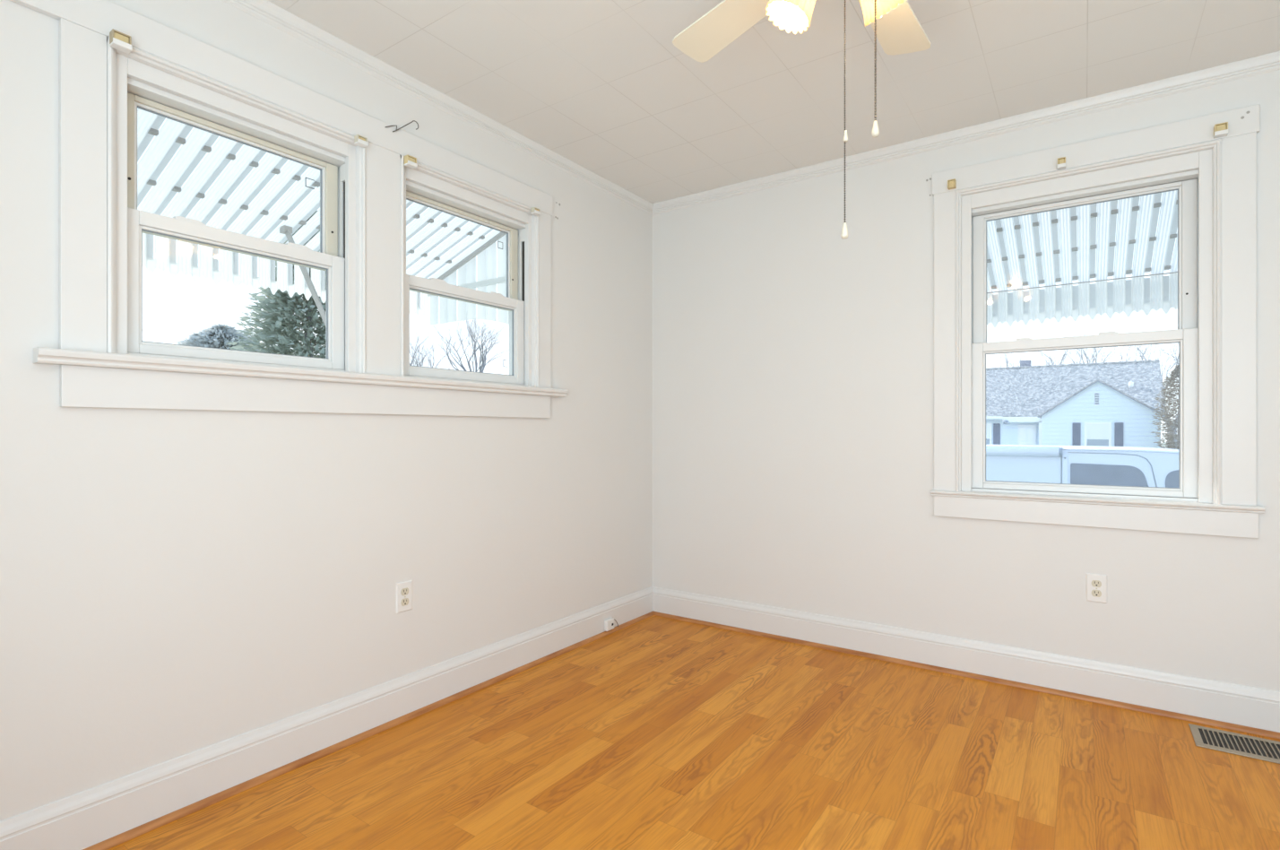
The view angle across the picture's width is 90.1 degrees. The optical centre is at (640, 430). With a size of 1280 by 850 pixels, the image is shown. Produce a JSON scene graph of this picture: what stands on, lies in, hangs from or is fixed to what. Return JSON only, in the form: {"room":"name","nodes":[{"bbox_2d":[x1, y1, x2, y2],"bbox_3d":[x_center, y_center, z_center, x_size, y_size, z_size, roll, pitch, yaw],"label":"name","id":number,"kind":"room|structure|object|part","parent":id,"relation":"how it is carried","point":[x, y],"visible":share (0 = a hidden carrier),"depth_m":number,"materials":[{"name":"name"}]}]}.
{"room":"empty bedroom","nodes":[
{"label":"empty bedroom","id":0,"kind":"room"},
{"bbox_2d":[0,0,652,821],"bbox_3d":[-1.022,-0.128,2.382,0.151,2.440,3.920,0,0,35],"label":"wall","id":1,"kind":"structure","parent":0,"point":[174,583],"depth_m":2.00,"materials":[{"name":"paint"}]},
{"bbox_2d":[58,17,107,352],"bbox_3d":[-1.433,-0.619,1.644,0.020,0.833,0.093,0,0,35],"label":"trim","id":2,"kind":"structure","parent":1,"relation":"attached to","point":[82,52],"depth_m":1.64,"materials":[{"name":"paint"}]},
{"bbox_2d":[106,36,365,372],"bbox_3d":[-1.254,-0.609,2.022,0.172,0.849,0.733,0,0,35],"label":"window","id":3,"kind":"structure","parent":1,"relation":"in","point":[140,79],"depth_m":1.97,"materials":[{"name":"paint"}]},
{"bbox_2d":[109,28,132,53],"bbox_3d":[-1.367,-1.025,1.681,0.030,0.038,0.041,0,0,35],"label":"bracket","id":4,"kind":"object","parent":3,"relation":"attached to","point":[118,40],"visible":1,"depth_m":1.68,"materials":[{"name":"plastic"}]},
{"bbox_3d":[-1.281,-0.760,2.042,0.030,0.379,0.641,0,0,35],"label":"sash","id":5,"kind":"part","parent":3,"relation":"part of","materials":[{"name":"plastic"}]},
{"bbox_3d":[-1.250,-0.416,2.020,0.030,0.400,0.649,0,0,35],"label":"sash","id":6,"kind":"part","parent":3,"relation":"part of","materials":[{"name":"plastic"}]},
{"bbox_2d":[354,134,368,147],"bbox_3d":[-0.979,-1.017,2.242,0.026,0.030,0.037,0,0,35],"label":"bracket","id":7,"kind":"object","parent":3,"relation":"attached to","point":[360,141],"visible":1,"depth_m":2.23,"materials":[{"name":"beige plastic"}]},
{"bbox_2d":[9,0,552,216],"bbox_3d":[-1.031,-1.083,2.220,0.021,0.095,2.105,0,0,35],"label":"trim","id":8,"kind":"structure","parent":1,"relation":"attached to","point":[150,36],"depth_m":2.01,"materials":[{"name":"paint"}]},
{"bbox_2d":[32,346,568,397],"bbox_3d":[-0.935,-0.184,2.353,0.081,0.036,1.923,0,0,35],"label":"trim","id":9,"kind":"structure","parent":1,"relation":"attached to","point":[40,355],"depth_m":1.95,"materials":[{"name":"paint"}]},
{"bbox_2d":[59,364,550,417],"bbox_3d":[-0.948,-0.113,2.340,0.020,0.106,1.785,0,0,35],"label":"trim","id":10,"kind":"structure","parent":1,"relation":"attached to","point":[88,386],"depth_m":2.00,"materials":[{"name":"paint"}]},
{"bbox_2d":[137,108,509,325],"bbox_3d":[-1.524,-0.586,2.591,0.916,1.201,2.282,0,0,35],"label":"awning","id":11,"kind":"object","parent":1,"relation":"attached to","point":[173,134],"visible":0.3,"depth_m":2.77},
{"bbox_3d":[-2.050,-0.759,2.613,0.003,0.186,0.056,0,0,35],"label":"valance panel","id":12,"kind":"part","parent":11,"relation":"part of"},
{"bbox_3d":[-2.003,-0.759,2.679,0.003,0.186,0.056,0,0,35],"label":"valance panel","id":13,"kind":"part","parent":11,"relation":"part of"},
{"bbox_3d":[-1.957,-0.759,2.746,0.003,0.186,0.056,0,0,35],"label":"valance panel","id":14,"kind":"part","parent":11,"relation":"part of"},
{"bbox_3d":[-1.910,-0.759,2.813,0.003,0.186,0.056,0,0,35],"label":"valance panel","id":15,"kind":"part","parent":11,"relation":"part of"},
{"bbox_3d":[-1.864,-0.759,2.880,0.003,0.186,0.056,0,0,35],"label":"valance panel","id":16,"kind":"part","parent":11,"relation":"part of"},
{"bbox_3d":[-1.817,-0.759,2.947,0.003,0.186,0.056,0,0,35],"label":"valance panel","id":17,"kind":"part","parent":11,"relation":"part of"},
{"bbox_3d":[-1.770,-0.759,3.014,0.003,0.186,0.056,0,0,35],"label":"valance panel","id":18,"kind":"part","parent":11,"relation":"part of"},
{"bbox_3d":[-1.724,-0.759,3.081,0.003,0.186,0.056,0,0,35],"label":"valance panel","id":19,"kind":"part","parent":11,"relation":"part of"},
{"bbox_3d":[-1.677,-0.759,3.148,0.003,0.186,0.056,0,0,35],"label":"valance panel","id":20,"kind":"part","parent":11,"relation":"part of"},
{"bbox_3d":[-1.323,-0.454,2.701,0.713,0.937,0.008,0,0,35],"label":"brace arm","id":21,"kind":"part","parent":11,"relation":"part of"},
{"bbox_3d":[-1.631,-0.759,3.215,0.003,0.186,0.056,0,0,35],"label":"valance panel","id":22,"kind":"part","parent":11,"relation":"part of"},
{"bbox_3d":[-1.305,-0.759,3.683,0.003,0.186,0.056,0,0,35],"label":"valance panel","id":23,"kind":"part","parent":11,"relation":"part of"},
{"bbox_3d":[-1.260,-0.759,3.747,0.003,0.186,0.050,0,0,35],"label":"valance panel","id":24,"kind":"part","parent":11,"relation":"part of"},
{"bbox_3d":[-0.880,-0.805,3.508,0.898,0.030,0.011,0,0,35],"label":"wing rail","id":25,"kind":"part","parent":11,"relation":"part of","materials":[{"name":"white metal"}]},
{"bbox_3d":[-0.881,-0.990,3.506,0.898,0.320,0.015,0,0,35],"label":"wing rail","id":26,"kind":"part","parent":11,"relation":"part of","materials":[{"name":"white metal"}]},
{"bbox_2d":[0,586,652,849],"bbox_3d":[-0.954,1.012,2.335,0.016,0.160,3.620,0,0,35],"label":"baseboard","id":27,"kind":"structure","parent":1,"relation":"attached to","point":[88,817],"depth_m":2.02,"materials":[{"name":"paint"}]},
{"bbox_2d":[604,617,618,631],"bbox_3d":[-0.147,1.042,3.454,0.029,0.061,0.122,0,0,35],"label":"phone jack","id":28,"kind":"object","parent":27,"relation":"attached to","point":[609,623],"visible":1,"depth_m":3.42,"materials":[{"name":"white plastic"}]},
{"bbox_2d":[82,611,653,849],"bbox_3d":[-0.945,1.083,2.318,0.018,0.018,3.604,0,0,35],"label":"trim","id":29,"kind":"structure","parent":1,"relation":"attached to","point":[167,818],"depth_m":2.14,"materials":[{"name":"brown wood"}]},
{"bbox_2d":[365,141,400,375],"bbox_3d":[-0.947,-0.619,2.342,0.020,0.833,0.143,0,0,35],"label":"trim","id":30,"kind":"structure","parent":1,"relation":"attached to","point":[383,166],"depth_m":2.33,"materials":[{"name":"paint"}]},
{"bbox_2d":[385,120,418,131],"bbox_3d":[-0.889,-1.142,2.390,0.008,0.076,0.138,0,0,38],"label":"wire hook","id":31,"kind":"object","parent":1,"relation":"attached to","point":[412,120],"visible":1,"depth_m":2.39,"materials":[{"name":"metal"}]},
{"bbox_2d":[396,579,412,613],"bbox_3d":[-0.895,0.631,2.427,0.008,0.114,0.070,0,0,35],"label":"wall outlet","id":32,"kind":"object","parent":1,"relation":"attached to","point":[403,590],"visible":1,"depth_m":2.42,"materials":[{"name":"white plastic"}]},
{"bbox_2d":[400,597,408,605],"bbox_3d":[-0.893,0.650,2.426,0.004,0.027,0.034,0,0,35],"label":"receptacle","id":33,"kind":"object","parent":32,"relation":"attached to","point":[404,601],"depth_m":2.42,"materials":[{"name":"beige plastic"}]},
{"bbox_2d":[400,587,408,595],"bbox_3d":[-0.893,0.612,2.426,0.004,0.027,0.034,0,0,35],"label":"receptacle","id":34,"kind":"object","parent":32,"relation":"attached to","point":[404,591],"depth_m":2.42,"materials":[{"name":"beige plastic"}]},
{"bbox_2d":[221,0,653,215],"bbox_3d":[-0.952,-1.319,2.333,0.022,0.058,3.620,0,0,35],"label":"trim","id":35,"kind":"structure","parent":1,"relation":"attached to","point":[265,11],"depth_m":2.45,"materials":[{"name":"paint"}]},
{"bbox_2d":[400,155,539,387],"bbox_3d":[-0.752,-0.609,2.743,0.172,0.849,0.739,0,0,35],"label":"window","id":36,"kind":"structure","parent":1,"relation":"in","point":[424,185],"depth_m":2.82,"materials":[{"name":"paint"}]},
{"bbox_2d":[403,154,417,168],"bbox_3d":[-0.864,-1.013,2.406,0.028,0.036,0.041,0,0,35],"label":"bracket","id":37,"kind":"object","parent":36,"relation":"attached to","point":[410,161],"visible":1,"depth_m":2.40,"materials":[{"name":"plastic"}]},
{"bbox_3d":[-0.780,-0.757,2.762,0.030,0.385,0.663,0,0,35],"label":"sash","id":38,"kind":"part","parent":36,"relation":"part of","materials":[{"name":"plastic"}]},
{"bbox_3d":[-0.749,-0.413,2.740,0.030,0.394,0.671,0,0,35],"label":"sash","id":39,"kind":"part","parent":36,"relation":"part of","materials":[{"name":"plastic"}]},
{"bbox_2d":[530,207,540,216],"bbox_3d":[-0.482,-1.015,2.956,0.026,0.028,0.039,0,0,35],"label":"bracket","id":40,"kind":"object","parent":36,"relation":"attached to","point":[534,211],"visible":1,"depth_m":2.95,"materials":[{"name":"beige metal"}]},
{"bbox_2d":[539,211,551,388],"bbox_3d":[-0.460,-0.619,3.041,0.020,0.833,0.086,0,0,35],"label":"trim","id":41,"kind":"structure","parent":1,"relation":"attached to","point":[545,220],"depth_m":3.04,"materials":[{"name":"paint"}]},
{"bbox_2d":[107,614,1279,849],"bbox_3d":[0.400,1.122,1.301,3.420,0.060,3.770,0,0,35],"label":"floor","id":42,"kind":"structure","parent":0,"point":[652,732],"depth_m":2.04,"materials":[{"name":"laminate"}]},
{"bbox_2d":[1188,723,1279,763],"bbox_3d":[2.128,1.085,2.189,0.358,0.014,0.198,0,0,35],"label":"floor vent","id":43,"kind":"object","parent":42,"relation":"in","point":[1266,749],"visible":1,"depth_m":2.22,"materials":[{"name":"metal"}]},
{"bbox_2d":[267,0,1279,203],"bbox_3d":[0.443,-1.388,1.362,3.720,0.080,3.920,0,0,35],"label":"ceiling","id":44,"kind":"structure","parent":0,"point":[605,86],"depth_m":2.35,"materials":[{"name":"paint"}]},
{"bbox_2d":[672,0,931,238],"bbox_3d":[0.481,-0.885,1.449,1.083,0.926,1.042,0,0,35],"label":"ceiling fan","id":45,"kind":"object","parent":44,"relation":"hanging from","point":[895,23],"visible":1,"depth_m":1.71,"materials":[{"name":"beige wood"}]},
{"bbox_3d":[0.257,-1.108,1.714,0.127,0.028,0.408,0,0,-38],"label":"blade","id":46,"kind":"part","parent":45,"relation":"part of","materials":[{"name":"beige wood"}]},
{"bbox_3d":[0.339,-0.973,1.439,0.115,0.125,0.108,0,0,35],"label":"lamp shade","id":47,"kind":"part","parent":45,"relation":"part of","materials":[{"name":"white glass"}]},
{"bbox_3d":[0.349,-0.978,1.440,0.058,0.078,0.053,0,0,35],"label":"bulb","id":48,"kind":"part","parent":45,"relation":"part of","materials":[{"name":"white glass"}]},
{"bbox_3d":[0.451,-0.755,1.407,0.004,0.599,0.004,0,0,35],"label":"pull chain","id":49,"kind":"part","parent":45,"relation":"part of","materials":[{"name":"gold metal"}]},
{"bbox_3d":[0.516,-0.866,1.400,0.005,0.380,0.005,0,0,35],"label":"pull chain","id":50,"kind":"part","parent":45,"relation":"part of","materials":[{"name":"gold metal"}]},
{"bbox_3d":[0.572,-1.018,1.492,0.108,0.129,0.126,0,0,35],"label":"lamp shade","id":51,"kind":"part","parent":45,"relation":"part of","materials":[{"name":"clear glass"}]},
{"bbox_3d":[0.673,-1.108,1.703,0.127,0.028,0.408,0,0,35],"label":"blade","id":52,"kind":"part","parent":45,"relation":"part of","materials":[{"name":"beige wood"}]},
{"bbox_2d":[652,69,1279,691],"bbox_3d":[1.513,-0.128,2.901,3.420,2.440,0.172,0,0,35],"label":"wall","id":53,"kind":"structure","parent":0,"point":[793,358],"depth_m":3.08,"materials":[{"name":"paint"}]},
{"bbox_2d":[934,190,955,491],"bbox_3d":[1.385,-0.403,2.900,0.090,1.350,0.020,0,0,35],"label":"trim","id":54,"kind":"structure","parent":53,"relation":"attached to","point":[944,203],"depth_m":2.89,"materials":[{"name":"paint"}]},
{"bbox_2d":[947,178,956,190],"bbox_3d":[1.397,-1.104,2.861,0.032,0.036,0.026,0,0,35],"label":"bracket","id":55,"kind":"object","parent":53,"relation":"attached to","point":[951,183],"visible":1,"depth_m":2.86,"materials":[{"name":"metal"}]},
{"bbox_2d":[652,586,1279,732],"bbox_3d":[1.472,1.012,2.841,3.420,0.160,0.016,0,0,35],"label":"baseboard","id":56,"kind":"structure","parent":53,"relation":"attached to","point":[1247,705],"depth_m":2.76,"materials":[{"name":"paint"}]},
{"bbox_2d":[652,51,1279,215],"bbox_3d":[1.470,-1.319,2.839,3.420,0.058,0.022,0,0,35],"label":"trim","id":57,"kind":"structure","parent":53,"relation":"attached to","point":[1267,63],"depth_m":2.76,"materials":[{"name":"paint"}]},
{"bbox_2d":[653,611,1279,739],"bbox_3d":[1.469,1.083,2.823,3.404,0.018,0.018,0,0,35],"label":"trim","id":58,"kind":"structure","parent":53,"relation":"attached to","point":[1122,704],"depth_m":2.75,"materials":[{"name":"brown wood"}]},
{"bbox_2d":[1057,156,1065,170],"bbox_3d":[1.733,-1.099,2.625,0.029,0.040,0.030,0,0,35],"label":"bracket","id":59,"kind":"object","parent":53,"relation":"attached to","point":[1061,161],"visible":1,"depth_m":2.62,"materials":[{"name":"metal"}]},
{"bbox_2d":[986,190,1177,327],"bbox_3d":[2.177,-0.798,3.101,1.472,0.727,0.912,0,0,35],"label":"awning","id":60,"kind":"object","parent":53,"relation":"attached to","point":[1157,291],"visible":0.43,"depth_m":3.29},
{"bbox_3d":[2.035,-0.710,3.739,0.052,0.185,0.003,0,0,35],"label":"valance panel","id":61,"kind":"part","parent":60,"relation":"part of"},
{"bbox_3d":[2.098,-0.710,3.695,0.052,0.185,0.003,0,0,35],"label":"valance panel","id":62,"kind":"part","parent":60,"relation":"part of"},
{"bbox_3d":[2.162,-0.710,3.651,0.052,0.185,0.003,0,0,35],"label":"valance panel","id":63,"kind":"part","parent":60,"relation":"part of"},
{"bbox_3d":[2.225,-0.710,3.606,0.052,0.185,0.003,0,0,35],"label":"valance panel","id":64,"kind":"part","parent":60,"relation":"part of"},
{"bbox_3d":[2.288,-0.710,3.562,0.052,0.185,0.003,0,0,35],"label":"valance panel","id":65,"kind":"part","parent":60,"relation":"part of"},
{"bbox_3d":[2.352,-0.710,3.518,0.052,0.185,0.003,0,0,35],"label":"valance panel","id":66,"kind":"part","parent":60,"relation":"part of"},
{"bbox_3d":[2.424,-0.804,3.456,1.440,0.004,0.012,0,0,35],"label":"rail","id":67,"kind":"part","parent":60,"relation":"part of","materials":[{"name":"white metal"}]},
{"bbox_3d":[2.415,-0.710,3.474,0.052,0.185,0.003,0,0,35],"label":"valance panel","id":68,"kind":"part","parent":60,"relation":"part of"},
{"bbox_3d":[2.478,-0.710,3.430,0.052,0.185,0.003,0,0,35],"label":"valance panel","id":69,"kind":"part","parent":60,"relation":"part of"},
{"bbox_3d":[2.542,-0.710,3.386,0.052,0.185,0.003,0,0,35],"label":"valance panel","id":70,"kind":"part","parent":60,"relation":"part of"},
{"bbox_3d":[2.605,-0.710,3.342,0.052,0.185,0.003,0,0,35],"label":"valance panel","id":71,"kind":"part","parent":60,"relation":"part of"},
{"bbox_3d":[2.668,-0.710,3.298,0.052,0.185,0.003,0,0,35],"label":"valance panel","id":72,"kind":"part","parent":60,"relation":"part of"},
{"bbox_3d":[2.732,-0.710,3.254,0.052,0.185,0.003,0,0,35],"label":"valance panel","id":73,"kind":"part","parent":60,"relation":"part of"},
{"bbox_2d":[955,138,1221,504],"bbox_3d":[1.826,-0.393,2.676,0.890,1.366,0.172,0,0,35],"label":"window","id":74,"kind":"structure","parent":53,"relation":"in","point":[1194,170],"depth_m":2.55,"materials":[{"name":"paint"}]},
{"bbox_3d":[1.846,-0.662,2.704,0.778,0.628,0.030,0,0,35],"label":"sash","id":75,"kind":"part","parent":74,"relation":"part of","materials":[{"name":"plastic"}]},
{"bbox_3d":[1.824,-0.068,2.673,0.786,0.651,0.030,0,0,35],"label":"sash","id":76,"kind":"part","parent":74,"relation":"part of","materials":[{"name":"glass"}]},
{"bbox_2d":[932,103,1259,196],"bbox_3d":[1.789,-1.127,2.618,1.091,0.098,0.021,0,0,35],"label":"trim","id":77,"kind":"structure","parent":53,"relation":"attached to","point":[1200,129],"depth_m":2.56,"materials":[{"name":"paint"}]},
{"bbox_2d":[934,495,1258,538],"bbox_3d":[1.791,0.344,2.617,1.080,0.091,0.020,0,0,35],"label":"trim","id":78,"kind":"structure","parent":53,"relation":"attached to","point":[1168,520],"depth_m":2.56,"materials":[{"name":"paint"}]},
{"bbox_2d":[1086,572,1107,603],"bbox_3d":[1.848,0.638,2.585,0.070,0.114,0.008,0,0,35],"label":"wall outlet","id":79,"kind":"object","parent":53,"relation":"attached to","point":[1096,583],"visible":1,"depth_m":2.58,"materials":[{"name":"white plastic"}]},
{"bbox_2d":[1091,589,1101,596],"bbox_3d":[1.847,0.657,2.583,0.034,0.027,0.004,0,0,35],"label":"receptacle","id":80,"kind":"object","parent":79,"relation":"attached to","point":[1094,592],"depth_m":2.58,"materials":[{"name":"beige plastic"}]},
{"bbox_2d":[1091,579,1101,587],"bbox_3d":[1.847,0.619,2.583,0.034,0.027,0.004,0,0,35],"label":"receptacle","id":81,"kind":"object","parent":79,"relation":"attached to","point":[1094,583],"depth_m":2.58,"materials":[{"name":"beige plastic"}]},
{"bbox_2d":[930,489,1265,513],"bbox_3d":[1.796,0.285,2.621,1.107,0.026,0.061,0,0,35],"label":"windowsill","id":82,"kind":"structure","parent":53,"relation":"attached to","point":[1092,500],"depth_m":2.55,"materials":[{"name":"paint"}]},
{"bbox_2d":[1213,121,1228,138],"bbox_3d":[2.133,-1.104,2.345,0.037,0.042,0.032,0,0,35],"label":"bracket","id":83,"kind":"object","parent":53,"relation":"attached to","point":[1220,130],"visible":1,"depth_m":2.34,"materials":[{"name":"metal"}]},
{"bbox_2d":[1221,131,1256,505],"bbox_3d":[2.191,-0.403,2.338,0.095,1.350,0.020,0,0,35],"label":"trim","id":84,"kind":"structure","parent":53,"relation":"attached to","point":[1239,152],"depth_m":2.33,"materials":[{"name":"paint"}]},
{"label":"outside","id":85,"kind":"structure","parent":0,"visible":0},
{"bbox_3d":[17.212,1.942,28.447,180.000,0.200,180.000,0,0,35],"label":"ground","id":86,"kind":"structure","parent":85,"visible":0},
{"bbox_2d":[175,322,260,351],"bbox_3d":[-27.312,-2.526,41.771,7.844,8.836,7.808,0,0,35],"label":"evergreen tree","id":87,"kind":"object","parent":86,"relation":"on","point":[216,336],"visible":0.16,"depth_m":40.49,"materials":[{"name":"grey plant"}]},
{"bbox_2d":[225,210,325,358],"bbox_3d":[-12.288,-3.293,23.921,8.572,10.370,8.689,0,0,35],"label":"evergreen tree","id":88,"kind":"object","parent":86,"relation":"on","point":[281,325],"visible":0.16,"depth_m":22.76,"materials":[{"name":"green plant"}]},
{"bbox_2d":[409,316,458,369],"bbox_3d":[-11.389,-2.133,33.537,4.131,8.050,5.566,0,0,16],"label":"bare tree","id":89,"kind":"object","parent":86,"relation":"on","point":[420,342],"visible":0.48,"depth_m":33.42,"materials":[{"name":"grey plant"}]},
{"bbox_2d":[427,310,509,371],"bbox_3d":[-6.327,-1.483,24.144,3.000,6.750,3.184,0,0,31],"label":"bare tree","id":90,"kind":"object","parent":86,"relation":"on","point":[482,358],"visible":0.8,"depth_m":23.85,"materials":[{"name":"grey plant"}]},
{"bbox_2d":[992,334,1077,367],"bbox_3d":[32.941,-3.233,51.601,9.812,10.250,7.395,0,0,4],"label":"bare tree","id":91,"kind":"object","parent":86,"relation":"on","point":[1050,358],"visible":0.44,"depth_m":51.06,"materials":[{"name":"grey plant"}]},
{"bbox_2d":[985,359,1166,448],"bbox_3d":[20.143,-1.183,38.303,17.350,6.050,10.248,0,0,35],"label":"house","id":92,"kind":"structure","parent":86,"relation":"on","point":[1100,403],"depth_m":34.42,"materials":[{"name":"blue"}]},
{"bbox_2d":[985,424,989,438],"bbox_3d":[19.516,0.067,36.572,0.900,0.790,0.020,0,0,35],"label":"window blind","id":93,"kind":"object","parent":92,"relation":"hanging from","point":[987,426],"depth_m":36.36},
{"bbox_2d":[993,423,1000,444],"bbox_3d":[20.167,0.442,36.107,0.340,1.700,0.050,0,0,35],"label":"shutter","id":94,"kind":"object","parent":92,"relation":"hanging from","point":[996,426],"depth_m":36.08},
{"bbox_3d":[21.367,0.682,35.266,0.870,2.020,0.060,0,0,35],"label":"door","id":95,"kind":"part","parent":92,"relation":"part of","materials":[{"name":"white"}]},
{"bbox_3d":[21.345,0.642,35.235,0.670,1.600,0.015,0,0,35],"label":"door panel","id":96,"kind":"part","parent":92,"relation":"part of","materials":[{"name":"white"}]},
{"bbox_3d":[21.675,0.667,34.509,0.200,2.350,0.150,0,0,35],"label":"porch post","id":97,"kind":"part","parent":92,"relation":"part of","materials":[{"name":"white wood"}]},
{"bbox_2d":[1072,422,1081,445],"bbox_3d":[21.418,0.402,31.331,0.330,1.580,0.060,0,0,35],"label":"shutter","id":98,"kind":"object","parent":92,"relation":"hanging from","point":[1076,426],"depth_m":31.31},
{"bbox_2d":[1094,392,1098,405],"bbox_3d":[22.092,-1.538,30.881,0.190,0.600,0.030,0,0,35],"label":"gable vent","id":99,"kind":"object","parent":92,"relation":"attached to","point":[1096,394],"depth_m":30.87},
{"bbox_2d":[1087,423,1108,439],"bbox_3d":[22.120,0.057,30.861,0.860,0.730,0.020,0,0,35],"label":"window blind","id":100,"kind":"object","parent":92,"relation":"hanging from","point":[1094,431],"depth_m":30.85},
{"bbox_3d":[22.122,0.767,30.863,0.860,0.690,0.015,0,0,35],"label":"pane","id":101,"kind":"part","parent":92,"relation":"part of","materials":[{"name":"grey glass"}]},
{"bbox_2d":[1114,422,1123,446],"bbox_3d":[22.785,0.402,30.380,0.340,1.580,0.060,0,0,35],"label":"shutter","id":102,"kind":"object","parent":92,"relation":"hanging from","point":[1118,426],"depth_m":30.36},
{"bbox_2d":[985,444,1178,487],"bbox_3d":[5.627,1.018,8.303,5.800,1.648,1.802,0,0,35],"label":"van","id":103,"kind":"object","parent":86,"relation":"on","point":[1072,464],"visible":0.12,"depth_m":7.58,"materials":[{"name":"paint"}]},
{"bbox_3d":[5.101,0.809,7.664,0.057,1.065,0.012,0,0,35],"label":"corner post","id":104,"kind":"part","parent":103,"relation":"part of","materials":[{"name":"metal"}]},
{"bbox_3d":[5.646,0.256,7.278,1.402,0.092,0.020,0,0,35],"label":"drip rail","id":105,"kind":"part","parent":103,"relation":"part of","materials":[{"name":"metal"}]},
{"bbox_2d":[1060,320,1151,363],"bbox_3d":[30.846,-2.633,42.408,5.564,9.050,7.537,0,0,26],"label":"bare tree","id":106,"kind":"object","parent":86,"relation":"on","point":[1094,349],"visible":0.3,"depth_m":42.72,"materials":[{"name":"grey plant"}]},
{"bbox_2d":[1129,328,1178,449],"bbox_3d":[42.501,-3.883,49.273,7.754,11.550,5.869,0,0,10],"label":"bare tree","id":107,"kind":"object","parent":86,"relation":"on","point":[1176,363],"visible":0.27,"depth_m":49.46,"materials":[{"name":"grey plant"}]},
{"bbox_2d":[1150,364,1178,449],"bbox_3d":[23.634,-0.504,27.978,1.976,4.793,2.050,0,0,35],"label":"evergreen tree","id":108,"kind":"object","parent":86,"relation":"on","point":[1174,375],"visible":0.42,"depth_m":28.10,"materials":[{"name":"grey plant"}]}
]}

